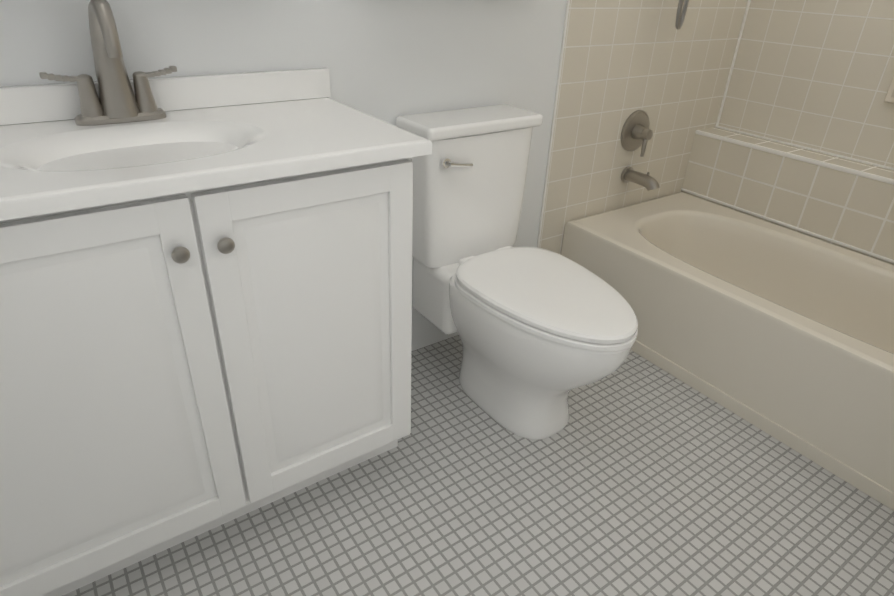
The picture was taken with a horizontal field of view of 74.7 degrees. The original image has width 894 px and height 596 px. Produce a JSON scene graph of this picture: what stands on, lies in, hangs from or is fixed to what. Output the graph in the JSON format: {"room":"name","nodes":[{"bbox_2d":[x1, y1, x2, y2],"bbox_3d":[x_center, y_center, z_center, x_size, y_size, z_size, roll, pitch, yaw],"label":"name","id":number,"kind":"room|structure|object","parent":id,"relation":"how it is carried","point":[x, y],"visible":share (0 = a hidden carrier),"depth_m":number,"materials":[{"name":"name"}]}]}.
{"room":"bathroom","nodes":[
{"label":"bathroom","id":0,"kind":"room"},
{"bbox_2d":[0,0,566,350],"bbox_3d":[-0.074,-0.927,1.622,3.380,2.510,0.100,-17,35,-31],"label":"wall","id":1,"kind":"structure","parent":0,"point":[389,61],"depth_m":1.58,"materials":[{"name":"white paint"}]},
{"bbox_2d":[539,0,747,254],"bbox_3d":[0.822,-0.980,2.240,1.050,2.060,0.006,-17,35,-31],"label":"wall tile","id":2,"kind":"structure","parent":1,"relation":"attached to","point":[623,61],"depth_m":2.30,"materials":[{"name":"beige tile"}]},
{"bbox_2d":[621,110,652,156],"bbox_3d":[0.780,-0.657,2.341,0.164,0.168,0.077,-17,35,-31],"label":"tub valve","id":3,"kind":"object","parent":2,"relation":"attached to","point":[636,132],"visible":1,"depth_m":2.33,"materials":[{"name":"silver metal"}]},
{"bbox_2d":[621,166,659,190],"bbox_3d":[0.799,-0.484,2.397,0.068,0.070,0.166,-17,35,-31],"label":"tub spout","id":4,"kind":"object","parent":2,"relation":"attached to","point":[631,174],"visible":1,"depth_m":2.39,"materials":[{"name":"silver metal"}]},
{"bbox_2d":[537,0,750,247],"bbox_3d":[1.269,-0.644,1.678,1.052,2.060,1.594,-17,35,-31],"label":"trim","id":5,"kind":"structure","parent":2,"relation":"attached to","point":[557,92],"depth_m":2.19,"materials":[{"name":"white"}]},
{"bbox_2d":[675,0,688,28],"bbox_3d":[0.915,-1.487,1.752,0.152,1.264,0.372,-17,35,-31],"label":"handheld shower","id":6,"kind":"object","parent":2,"relation":"attached to","point":[680,17],"visible":1,"depth_m":2.09,"materials":[{"name":"silver metal"}]},
{"bbox_2d":[63,335,893,595],"bbox_3d":[0.364,0.567,1.665,3.380,0.100,1.800,-17,35,-31],"label":"floor","id":7,"kind":"structure","parent":0,"point":[638,475],"depth_m":1.54,"materials":[{"name":"tile"}]},
{"bbox_2d":[0,68,431,595],"bbox_3d":[-0.707,0.102,1.282,1.263,1.007,0.518,-17,35,-31],"label":"bathroom vanity","id":8,"kind":"object","parent":7,"relation":"on","point":[205,304],"visible":1,"depth_m":1.16,"materials":[{"name":"painted wood"},{"name":"brushed nickel"}]},
{"bbox_2d":[39,0,176,125],"bbox_3d":[-0.672,-0.471,1.176,0.254,0.240,0.164,-17,35,-31],"label":"faucet","id":9,"kind":"object","parent":8,"relation":"on","point":[116,100],"visible":1,"depth_m":1.21,"materials":[{"name":"silver metal"}]},
{"bbox_2d":[396,104,637,439],"bbox_3d":[0.229,-0.043,1.752,0.424,0.866,0.788,-17,35,-31],"label":"toilet","id":10,"kind":"object","parent":7,"relation":"on","point":[542,333],"visible":1,"depth_m":1.73,"materials":[{"name":"white ceramic"}]},
{"bbox_2d":[561,192,893,510],"bbox_3d":[1.228,0.092,2.081,0.758,0.380,1.582,-17,35,-31],"label":"bathtub","id":11,"kind":"object","parent":7,"relation":"on","point":[784,335],"visible":0.98,"depth_m":2.03,"materials":[{"name":"beige ceramic"}]},
{"bbox_2d":[681,126,893,264],"bbox_3d":[1.611,-0.148,2.247,0.160,0.663,1.588,-17,35,-31],"label":"tiled ledge","id":12,"kind":"structure","parent":7,"relation":"on","point":[845,202],"depth_m":2.33,"materials":[{"name":"tile"}]},
{"bbox_3d":[1.757,-0.987,1.863,0.100,2.510,1.800,-17,35,-31],"label":"wall","id":13,"kind":"structure","parent":0,"visible":0},
{"bbox_2d":[718,0,893,167],"bbox_3d":[1.705,-0.777,1.946,0.006,2.060,1.600,-17,35,-31],"label":"wall tile","id":14,"kind":"structure","parent":13,"relation":"attached to","point":[817,74],"depth_m":2.29,"materials":[{"name":"beige tile"}]},
{"bbox_2d":[884,76,893,102],"bbox_3d":[1.631,-0.728,2.037,0.047,0.120,0.170,-17,35,-31],"label":"soap dish","id":15,"kind":"object","parent":14,"relation":"attached to","point":[889,97],"visible":1,"depth_m":2.10,"materials":[{"name":"beige ceramic"}]}
]}

